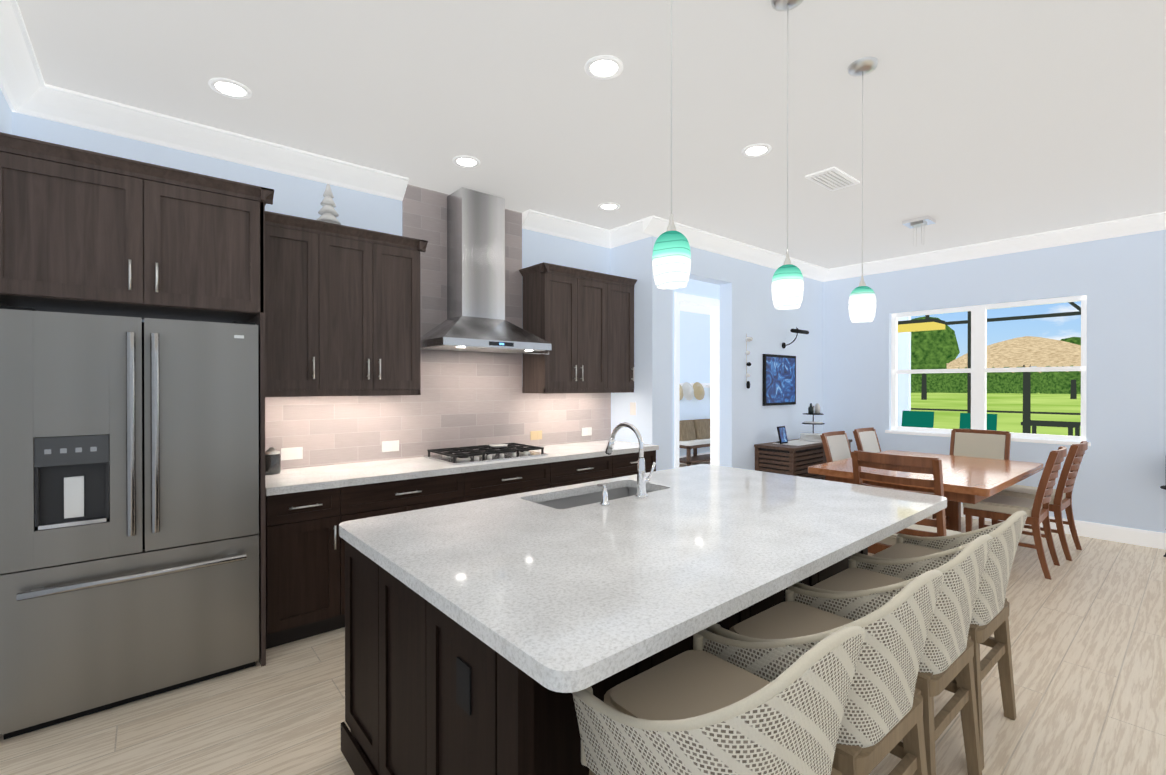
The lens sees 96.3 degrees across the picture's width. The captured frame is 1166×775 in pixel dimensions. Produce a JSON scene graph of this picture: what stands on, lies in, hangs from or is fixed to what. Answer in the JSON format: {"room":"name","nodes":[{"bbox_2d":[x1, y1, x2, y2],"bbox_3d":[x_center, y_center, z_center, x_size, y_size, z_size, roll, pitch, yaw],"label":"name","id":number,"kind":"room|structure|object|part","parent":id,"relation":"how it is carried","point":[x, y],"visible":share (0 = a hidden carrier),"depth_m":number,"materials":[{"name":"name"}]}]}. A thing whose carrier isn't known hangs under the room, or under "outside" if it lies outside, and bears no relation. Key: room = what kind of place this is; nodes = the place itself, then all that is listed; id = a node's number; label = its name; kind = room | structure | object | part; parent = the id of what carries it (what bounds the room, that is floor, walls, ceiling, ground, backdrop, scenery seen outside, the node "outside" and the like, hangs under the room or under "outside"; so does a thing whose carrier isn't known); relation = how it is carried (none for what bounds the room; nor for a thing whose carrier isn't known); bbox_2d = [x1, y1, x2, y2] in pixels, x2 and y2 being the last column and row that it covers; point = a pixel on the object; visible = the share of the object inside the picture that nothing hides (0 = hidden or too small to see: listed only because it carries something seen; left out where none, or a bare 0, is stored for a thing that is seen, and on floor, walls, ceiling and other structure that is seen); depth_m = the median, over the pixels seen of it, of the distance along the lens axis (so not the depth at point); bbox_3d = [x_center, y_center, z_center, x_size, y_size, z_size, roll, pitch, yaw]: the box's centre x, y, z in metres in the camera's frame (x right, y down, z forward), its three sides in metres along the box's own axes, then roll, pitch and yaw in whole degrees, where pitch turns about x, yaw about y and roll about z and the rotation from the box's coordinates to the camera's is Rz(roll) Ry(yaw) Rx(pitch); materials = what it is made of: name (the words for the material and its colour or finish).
{"room":"kitchen","nodes":[
{"label":"kitchen","id":0,"kind":"room"},
{"bbox_2d":[0,88,11,133],"bbox_3d":[-0.488,-0.025,-0.284,0.120,2.850,7.250,0,0,-40],"label":"wall","id":1,"kind":"structure","parent":0,"point":[5,118],"depth_m":2.41,"materials":[{"name":"blue paint"}]},
{"bbox_2d":[0,0,51,119],"bbox_3d":[-0.394,-1.388,-0.212,0.125,0.125,7.250,0,0,-40],"label":"crown molding","id":2,"kind":"structure","parent":1,"relation":"attached to","point":[26,90],"depth_m":2.30,"materials":[{"name":"white wood"}]},
{"bbox_2d":[12,112,610,469],"bbox_3d":[-1.275,-0.043,3.854,4.220,2.850,0.130,0,0,-40],"label":"wall","id":3,"kind":"structure","parent":0,"point":[467,398],"depth_m":3.85,"materials":[{"name":"beige tile"}]},
{"bbox_2d":[52,86,408,200],"bbox_3d":[-1.936,-1.403,3.143,1.762,0.125,0.125,0,0,-40],"label":"crown molding","id":4,"kind":"structure","parent":3,"relation":"attached to","point":[69,107],"depth_m":2.99,"materials":[{"name":"white wood"}]},
{"bbox_2d":[281,447,302,459],"bbox_3d":[-1.837,0.417,3.296,0.120,0.076,0.008,0,0,-40],"label":"electrical outlet plate","id":5,"kind":"object","parent":3,"relation":"attached to","point":[292,453],"depth_m":3.30,"materials":[{"name":"white plastic"}]},
{"bbox_2d":[265,211,427,396],"bbox_3d":[-1.526,-0.465,3.324,0.974,1.033,0.354,0,0,-40],"label":"upper cabinet","id":6,"kind":"object","parent":3,"relation":"attached to","point":[342,310],"visible":0.92,"depth_m":3.18,"materials":[{"name":"brown wood"}]},
{"bbox_2d":[317,183,340,224],"bbox_3d":[-1.596,-1.132,3.274,0.150,0.300,0.143,0,0,-40],"label":"figurine","id":7,"kind":"object","parent":6,"relation":"on","point":[327,212],"visible":0.69,"depth_m":3.25,"materials":[{"name":"white ceramic"}]},
{"bbox_2d":[382,440,398,451],"bbox_3d":[-1.361,0.415,3.694,0.120,0.076,0.008,0,0,-40],"label":"electrical outlet plate","id":8,"kind":"object","parent":3,"relation":"attached to","point":[387,446],"depth_m":3.69,"materials":[{"name":"white plastic"}]},
{"bbox_2d":[420,187,551,354],"bbox_3d":[-0.735,-0.850,3.891,0.880,1.197,0.496,0,0,-40],"label":"range hood","id":9,"kind":"object","parent":3,"relation":"attached to","point":[475,321],"visible":0.98,"depth_m":3.86,"materials":[{"name":"silver metal"}]},
{"bbox_2d":[530,431,541,439],"bbox_3d":[-0.402,0.411,4.495,0.120,0.076,0.008,0,0,-40],"label":"electrical outlet plate","id":10,"kind":"object","parent":3,"relation":"attached to","point":[534,435],"depth_m":4.49,"materials":[{"name":"white plastic"}]},
{"bbox_2d":[522,209,615,247],"bbox_3d":[-0.088,-1.410,4.687,1.022,0.125,0.125,0,0,-40],"label":"crown molding","id":11,"kind":"structure","parent":3,"relation":"attached to","point":[532,220],"depth_m":4.62,"materials":[{"name":"white wood"}]},
{"bbox_2d":[519,262,636,393],"bbox_3d":[-0.021,-0.470,4.582,1.052,1.033,0.354,0,0,-40],"label":"upper cabinet","id":12,"kind":"object","parent":3,"relation":"attached to","point":[581,321],"visible":1,"depth_m":4.39,"materials":[{"name":"brown wood"}]},
{"bbox_2d":[582,427,591,435],"bbox_3d":[0.035,0.410,4.861,0.120,0.076,0.008,0,0,-40],"label":"electrical outlet plate","id":13,"kind":"object","parent":3,"relation":"attached to","point":[587,431],"depth_m":4.86,"materials":[{"name":"white plastic"}]},
{"bbox_2d":[608,220,650,246],"bbox_3d":[0.431,-1.410,4.765,0.125,0.125,0.390,0,0,-40],"label":"crown molding","id":14,"kind":"structure","parent":3,"relation":"attached to","point":[630,232],"depth_m":4.80,"materials":[{"name":"white wood"}]},
{"bbox_2d":[630,402,635,415],"bbox_3d":[0.461,0.198,4.827,0.007,0.120,0.075,0,0,-40],"label":"electrical outlet plate","id":15,"kind":"object","parent":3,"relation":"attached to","point":[632,404],"depth_m":4.82,"materials":[{"name":"white plastic"}]},
{"bbox_2d":[0,461,1165,774],"bbox_3d":[1.775,1.415,3.112,13.500,0.060,9.850,0,0,-40],"label":"floor","id":16,"kind":"structure","parent":0,"point":[1088,639],"depth_m":2.27,"materials":[{"name":"beige wood"}]},
{"bbox_2d":[0,306,258,739],"bbox_3d":[-2.134,0.534,2.537,0.870,1.707,0.769,0,0,-40],"label":"fridge","id":17,"kind":"object","parent":16,"relation":"on","point":[129,509],"visible":1,"depth_m":2.24,"materials":[{"name":"grey metal"}]},
{"bbox_2d":[0,132,273,666],"bbox_3d":[-2.144,0.202,2.565,0.980,2.370,0.732,0,0,-40],"label":"cabinet","id":18,"kind":"object","parent":16,"relation":"on","point":[82,231],"visible":0.88,"depth_m":2.29,"materials":[{"name":"brown wood"}]},
{"bbox_2d":[265,488,356,648],"bbox_3d":[-1.665,0.970,3.061,0.419,0.831,0.588,0,0,-40],"label":"base cabinet","id":19,"kind":"object","parent":16,"relation":"on","point":[308,510],"depth_m":2.83,"materials":[{"name":"black wood"}]},
{"bbox_2d":[265,440,658,495],"bbox_3d":[-0.676,0.530,3.868,2.982,0.041,0.619,0,0,-40],"label":"countertop","id":20,"kind":"structure","parent":19,"relation":"on","point":[317,479],"depth_m":3.32,"materials":[{"name":"white stone"}]},
{"bbox_2d":[265,447,280,474],"bbox_3d":[-1.853,0.434,3.106,0.096,0.157,0.096,0,0,-40],"label":"canister","id":21,"kind":"object","parent":20,"relation":"on","point":[272,461],"visible":0.96,"depth_m":3.07,"materials":[{"name":"grey metal"}]},
{"bbox_2d":[424,443,547,464],"bbox_3d":[-0.713,0.474,3.870,0.760,0.072,0.500,0,0,-40],"label":"cooktop","id":22,"kind":"object","parent":20,"relation":"in","point":[478,454],"visible":1,"depth_m":3.77,"materials":[{"name":"silver metal"}]},
{"bbox_2d":[357,472,476,518],"bbox_3d":[-1.258,0.969,3.402,0.878,0.831,0.588,0,0,-40],"label":"drawer","id":23,"kind":"object","parent":16,"relation":"on","point":[373,500],"depth_m":3.21,"materials":[{"name":"black wood"}]},
{"bbox_2d":[477,464,560,499],"bbox_3d":[-0.698,0.966,3.870,0.818,0.831,0.588,0,0,-40],"label":"drawer","id":24,"kind":"object","parent":16,"relation":"on","point":[502,481],"depth_m":3.68,"materials":[{"name":"black wood"}]},
{"bbox_2d":[561,456,620,485],"bbox_3d":[-0.188,0.965,4.296,0.748,0.831,0.588,0,0,-40],"label":"base cabinet","id":25,"kind":"object","parent":16,"relation":"on","point":[601,467],"depth_m":4.12,"materials":[{"name":"black wood"}]},
{"bbox_2d":[621,452,655,476],"bbox_3d":[0.233,0.963,4.648,0.585,0.831,0.588,0,0,-40],"label":"base cabinet","id":26,"kind":"object","parent":16,"relation":"on","point":[629,464],"depth_m":4.43,"materials":[{"name":"black wood"}]},
{"bbox_2d":[340,504,946,774],"bbox_3d":[0.390,0.974,2.233,2.330,0.831,1.400,0,0,-41],"label":"kitchen island","id":27,"kind":"object","parent":16,"relation":"on","point":[425,693],"depth_m":1.44,"materials":[{"name":"wood"}]},
{"bbox_2d":[339,464,946,691],"bbox_3d":[0.390,0.538,2.231,2.330,0.041,1.400,0,0,-41],"label":"island countertop","id":28,"kind":"structure","parent":27,"relation":"on","point":[573,588],"depth_m":1.67,"materials":[{"name":"white stone"}]},
{"bbox_2d":[597,484,609,505],"bbox_3d":[0.089,0.473,2.313,0.044,0.086,0.068,0,0,-41],"label":"soap dispenser","id":29,"kind":"object","parent":28,"relation":"on","point":[604,502],"visible":1,"depth_m":2.29,"materials":[{"name":"silver metal"}]},
{"bbox_2d":[605,422,655,497],"bbox_3d":[0.222,0.343,2.546,0.096,0.346,0.276,0,0,-41],"label":"faucet","id":30,"kind":"object","parent":28,"relation":"on","point":[642,479],"visible":1,"depth_m":2.45,"materials":[{"name":"silver metal"}]},
{"bbox_2d":[679,419,709,465],"bbox_3d":[2.166,0.961,9.347,1.400,0.793,0.440,0,0,-40],"label":"bench","id":31,"kind":"object","parent":16,"relation":"on","point":[694,435],"visible":0.52,"depth_m":9.06,"materials":[{"name":"brown wood"}]},
{"bbox_2d":[679,452,709,463],"bbox_3d":[1.403,1.291,9.014,6.500,0.135,0.016,0,0,-40],"label":"baseboard","id":32,"kind":"structure","parent":16,"relation":"on","point":[707,452],"depth_m":9.61,"materials":[{"name":"white wood"}]},
{"bbox_2d":[572,626,865,774],"bbox_3d":[0.325,0.936,1.203,0.549,0.914,0.525,0,0,-39],"label":"bar stool","id":33,"kind":"object","parent":16,"relation":"on","point":[710,703],"visible":0.98,"depth_m":1.06,"materials":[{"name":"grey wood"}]},
{"bbox_2d":[754,439,851,479],"bbox_3d":[2.525,0.993,5.932,1.360,0.760,0.458,0,0,-40],"label":"sideboard","id":34,"kind":"object","parent":16,"relation":"on","point":[795,457],"visible":0.44,"depth_m":5.55,"materials":[{"name":"black wood"}]},
{"bbox_2d":[775,426,787,443],"bbox_3d":[2.179,0.521,5.759,0.150,0.189,0.100,0,0,-40],"label":"photo frame","id":35,"kind":"object","parent":34,"relation":"on","point":[782,434],"visible":1,"depth_m":5.72,"materials":[{"name":"black"}]},
{"bbox_2d":[799,403,824,441],"bbox_3d":[2.666,0.396,6.048,0.310,0.430,0.310,0,0,-40],"label":"tiered stand","id":36,"kind":"object","parent":34,"relation":"on","point":[814,437],"visible":0.92,"depth_m":5.99,"materials":[{"name":"white ceramic"}]},
{"bbox_2d":[705,570,943,774],"bbox_3d":[0.720,0.935,1.534,0.549,0.914,0.525,0,0,-39],"label":"bar stool","id":37,"kind":"object","parent":16,"relation":"on","point":[882,717],"visible":0.65,"depth_m":1.35,"materials":[{"name":"beige wicker"}]},
{"bbox_2d":[820,431,851,462],"bbox_3d":[2.731,0.917,5.163,0.500,0.917,0.589,0,0,-40],"label":"dining chair","id":38,"kind":"object","parent":16,"relation":"on","point":[836,446],"visible":0.31,"depth_m":5.34,"materials":[{"name":"white fabric"}]},
{"bbox_2d":[853,427,880,452],"bbox_3d":[3.289,0.915,5.617,0.500,0.917,0.589,0,0,-40],"label":"dining chair","id":39,"kind":"object","parent":16,"relation":"on","point":[866,439],"visible":0.23,"depth_m":5.81,"materials":[{"name":"white fabric"}]},
{"bbox_2d":[791,534,992,774],"bbox_3d":[1.115,0.933,1.864,0.549,0.914,0.525,0,0,-39],"label":"bar stool","id":40,"kind":"object","parent":16,"relation":"on","point":[947,655],"visible":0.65,"depth_m":1.70,"materials":[{"name":"grey wood"}]},
{"bbox_2d":[851,450,961,552],"bbox_3d":[2.002,0.885,3.201,0.588,0.998,0.480,0,0,-40],"label":"dining chair","id":41,"kind":"object","parent":16,"relation":"on","point":[925,527],"visible":0.35,"depth_m":3.00,"materials":[{"name":"brown wood"}]},
{"bbox_2d":[808,450,1043,553],"bbox_3d":[2.901,1.015,4.390,1.750,0.728,1.210,0,0,-40],"label":"dining table","id":42,"kind":"object","parent":16,"relation":"on","point":[972,480],"visible":0.46,"depth_m":4.07,"materials":[{"name":"brown wood"}]},
{"bbox_2d":[852,510,1027,769],"bbox_3d":[1.510,0.932,2.194,0.549,0.914,0.525,0,0,-39],"label":"bar stool","id":43,"kind":"object","parent":16,"relation":"on","point":[990,614],"visible":0.52,"depth_m":2.04,"materials":[{"name":"grey wood"}]},
{"bbox_2d":[950,428,1010,524],"bbox_3d":[3.816,0.903,5.108,0.590,0.947,0.500,0,0,-40],"label":"dining chair","id":44,"kind":"object","parent":16,"relation":"on","point":[991,444],"visible":0.27,"depth_m":5.25,"materials":[{"name":"beige fabric"}]},
{"bbox_2d":[963,446,1066,579],"bbox_3d":[3.376,0.917,4.081,0.480,0.928,0.588,0,0,-42],"label":"dining chair","id":45,"kind":"object","parent":16,"relation":"on","point":[1004,507],"visible":0.85,"depth_m":3.94,"materials":[{"name":"brown wood"}]},
{"bbox_2d":[993,441,1087,560],"bbox_3d":[3.914,0.915,4.478,0.480,0.928,0.588,0,0,-39],"label":"dining chair","id":46,"kind":"object","parent":16,"relation":"on","point":[1061,499],"visible":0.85,"depth_m":4.25,"materials":[{"name":"brown wood"}]},
{"bbox_2d":[17,0,1165,268],"bbox_3d":[1.775,-1.495,3.099,13.500,0.060,9.850,0,0,-40],"label":"ceiling","id":47,"kind":"structure","parent":0,"point":[965,122],"depth_m":2.64,"materials":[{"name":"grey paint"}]},
{"bbox_2d":[208,78,251,98],"bbox_3d":[-1.722,-1.458,2.552,0.174,0.007,0.174,0,0,23],"label":"recessed light","id":48,"kind":"object","parent":47,"relation":"in","point":[223,86],"depth_m":2.55,"materials":[{"name":"white"}]},
{"bbox_2d":[453,155,479,167],"bbox_3d":[-0.755,-1.462,3.385,0.174,0.007,0.174,0,0,41],"label":"recessed light","id":49,"kind":"object","parent":47,"relation":"in","point":[464,161],"depth_m":3.38,"materials":[{"name":"white"}]},
{"bbox_2d":[585,55,622,79],"bbox_3d":[0.096,-1.458,2.383,0.174,0.007,0.174,0,0,41],"label":"recessed light","id":50,"kind":"object","parent":47,"relation":"in","point":[602,67],"depth_m":2.38,"materials":[{"name":"white"}]},
{"bbox_2d":[598,202,619,209],"bbox_3d":[0.214,-1.466,4.233,0.174,0.007,0.174,0,0,41],"label":"recessed light","id":51,"kind":"object","parent":47,"relation":"in","point":[604,206],"depth_m":4.23,"materials":[{"name":"white plastic"}]},
{"bbox_2d":[652,0,690,288],"bbox_3d":[0.259,-0.876,1.526,0.124,1.162,0.124,0,0,-40],"label":"pendant light","id":52,"kind":"object","parent":47,"relation":"hanging from","point":[671,260],"visible":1,"depth_m":1.49,"materials":[{"name":"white glass"}]},
{"bbox_2d":[680,303,709,314],"bbox_3d":[1.439,-1.428,8.959,6.500,0.125,0.125,0,0,-40],"label":"crown molding","id":53,"kind":"structure","parent":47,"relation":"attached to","point":[683,307],"depth_m":9.45,"materials":[{"name":"white wood"}]},
{"bbox_2d":[742,144,771,156],"bbox_3d":[1.070,-1.461,3.223,0.174,0.007,0.174,0,0,-31],"label":"recessed light","id":54,"kind":"object","parent":47,"relation":"in","point":[755,150],"depth_m":3.22,"materials":[{"name":"white"}]},
{"bbox_2d":[771,0,803,309],"bbox_3d":[0.764,-0.878,1.948,0.124,1.162,0.124,0,0,-40],"label":"pendant light","id":55,"kind":"object","parent":47,"relation":"hanging from","point":[787,286],"visible":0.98,"depth_m":1.92,"materials":[{"name":"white glass"}]},
{"bbox_2d":[805,167,859,190],"bbox_3d":[1.756,-1.459,3.669,0.400,0.016,0.200,0,0,-40],"label":"ceiling vent","id":56,"kind":"object","parent":47,"relation":"in","point":[832,178],"visible":0.98,"depth_m":3.64,"materials":[{"name":"white metal"}]},
{"bbox_2d":[848,57,877,322],"bbox_3d":[1.268,-0.880,2.369,0.124,1.162,0.124,0,0,-40],"label":"pendant light","id":57,"kind":"object","parent":47,"relation":"hanging from","point":[862,303],"visible":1,"depth_m":2.34,"materials":[{"name":"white glass"}]},
{"bbox_2d":[902,215,935,243],"bbox_3d":[2.958,-1.361,4.599,0.200,0.220,0.200,0,0,-40],"label":"ceiling canopy","id":58,"kind":"object","parent":47,"relation":"attached to","point":[919,222],"visible":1,"depth_m":4.56,"materials":[{"name":"silver metal"}]},
{"bbox_2d":[672,279,719,468],"bbox_3d":[2.578,-0.060,7.602,6.500,2.850,0.120,0,0,-40],"label":"wall","id":59,"kind":"structure","parent":0,"point":[694,347],"depth_m":9.46,"materials":[{"name":"paint"}]},
{"bbox_2d":[679,382,709,400],"bbox_3d":[2.072,0.066,9.471,1.520,0.334,0.160,0,0,-40],"label":"rack","id":60,"kind":"object","parent":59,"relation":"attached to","point":[688,391],"visible":0.58,"depth_m":9.34,"materials":[{"name":"white"}]},
{"bbox_2d":[674,292,719,467],"bbox_3d":[1.436,0.112,6.638,0.960,2.515,0.135,0,0,-40],"label":"door frame","id":61,"kind":"structure","parent":59,"relation":"attached to","point":[713,305],"depth_m":6.85,"materials":[{"name":"white wood"}]},
{"bbox_2d":[610,236,822,470],"bbox_3d":[1.682,-0.052,5.875,3.210,2.850,0.582,0,0,-40],"label":"wall","id":62,"kind":"structure","parent":0,"point":[748,420],"depth_m":5.51,"materials":[{"name":"blue paint"}]},
{"bbox_2d":[640,215,827,280],"bbox_3d":[1.787,-1.413,5.536,3.195,0.125,0.125,0,0,-40],"label":"crown molding","id":63,"kind":"structure","parent":62,"relation":"attached to","point":[653,225],"depth_m":5.26,"materials":[{"name":"white wood"}]},
{"bbox_2d":[745,334,752,388],"bbox_3d":[1.766,-0.281,5.564,0.090,0.590,0.086,0,0,-40],"label":"wall decor","id":64,"kind":"object","parent":62,"relation":"attached to","point":[748,339],"visible":1,"depth_m":5.55,"materials":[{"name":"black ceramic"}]},
{"bbox_3d":[2.262,-0.085,5.999,0.680,0.575,0.030,0,0,-40],"label":"starry picture","id":65,"kind":"part","parent":62,"relation":"part of"},
{"bbox_2d":[782,327,808,347],"bbox_3d":[2.401,-0.572,5.987,0.340,0.236,0.223,0,0,-40],"label":"picture light","id":66,"kind":"object","parent":62,"relation":"attached to","point":[797,331],"visible":0.98,"depth_m":5.94,"materials":[{"name":"black metal"}]},
{"bbox_2d":[908,316,910,410],"bbox_3d":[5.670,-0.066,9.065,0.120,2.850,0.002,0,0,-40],"label":"post","id":67,"kind":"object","parent":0,"point":[909,318],"depth_m":9.06,"materials":[{"name":"paint"}]},
{"bbox_2d":[823,229,1165,532],"bbox_3d":[5.238,-0.045,4.240,0.150,2.850,6.850,0,0,-40],"label":"wall","id":68,"kind":"structure","parent":0,"point":[1120,283],"depth_m":4.82,"materials":[{"name":"blue paint"}]},
{"bbox_2d":[885,295,1090,445],"bbox_3d":[4.156,-0.166,5.499,0.155,1.400,1.730,0,0,-40],"label":"window","id":69,"kind":"structure","parent":68,"relation":"in","point":[978,370],"depth_m":5.49,"materials":[{"name":"white wood"}]},
{"bbox_2d":[820,212,1165,281],"bbox_3d":[5.180,-1.407,4.088,0.125,0.125,6.700,0,0,-40],"label":"crown molding","id":70,"kind":"structure","parent":68,"relation":"attached to","point":[1156,221],"depth_m":5.17,"materials":[{"name":"white wood"}]},
{"bbox_2d":[961,504,1165,549],"bbox_3d":[5.222,1.313,4.135,0.016,0.135,6.700,0,0,-40],"label":"baseboard","id":71,"kind":"structure","parent":68,"relation":"attached to","point":[1152,539],"depth_m":4.67,"materials":[{"name":"white wood"}]},
{"label":"outside","id":72,"kind":"structure","parent":0,"visible":0},
{"bbox_2d":[911,393,1080,435],"bbox_3d":[57.413,0.813,139.305,253.040,0.180,260.000,0,0,-40],"label":"ground","id":73,"kind":"structure","parent":72,"point":[1063,403],"depth_m":34.15,"materials":[{"name":"green plant"}]},
{"bbox_2d":[901,411,933,427],"bbox_3d":[5.086,0.878,8.067,0.540,1.010,0.490,0,0,-40],"label":"chair","id":74,"kind":"object","parent":73,"relation":"on","point":[923,419],"depth_m":8.19,"materials":[{"name":"green fabric"}]},
{"bbox_2d":[959,413,996,430],"bbox_3d":[5.523,0.881,7.389,0.540,1.010,0.490,0,0,-40],"label":"chair","id":75,"kind":"object","parent":73,"relation":"on","point":[965,418],"depth_m":7.58,"materials":[{"name":"green fabric"}]},
{"bbox_2d":[898,302,1080,414],"bbox_3d":[5.706,-0.272,6.813,3.570,3.320,15.000,0,0,-40],"label":"cage","id":76,"kind":"object","parent":73,"relation":"on","point":[926,324],"visible":0.12,"depth_m":7.96,"materials":[{"name":"brown metal"}]},
{"bbox_2d":[911,316,1080,399],"bbox_3d":[54.963,-3.159,98.912,97.417,8.360,88.473,0,0,-40],"label":"trees","id":77,"kind":"object","parent":73,"relation":"on","point":[934,349],"visible":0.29,"depth_m":86.23,"materials":[{"name":"green plant"}]},
{"bbox_2d":[947,336,1080,432],"bbox_3d":[12.688,-0.037,14.921,3.783,2.860,3.780,0,0,-40],"label":"hut","id":78,"kind":"object","parent":73,"relation":"on","point":[1028,351],"visible":0.56,"depth_m":14.02,"materials":[{"name":"brown plant"}]},
{"bbox_2d":[1021,420,1080,435],"bbox_3d":[5.941,0.914,6.624,0.600,0.950,0.500,0,0,-40],"label":"table","id":79,"kind":"object","parent":73,"relation":"on","point":[1034,423],"depth_m":6.56,"materials":[{"name":"brown metal"}]}
]}

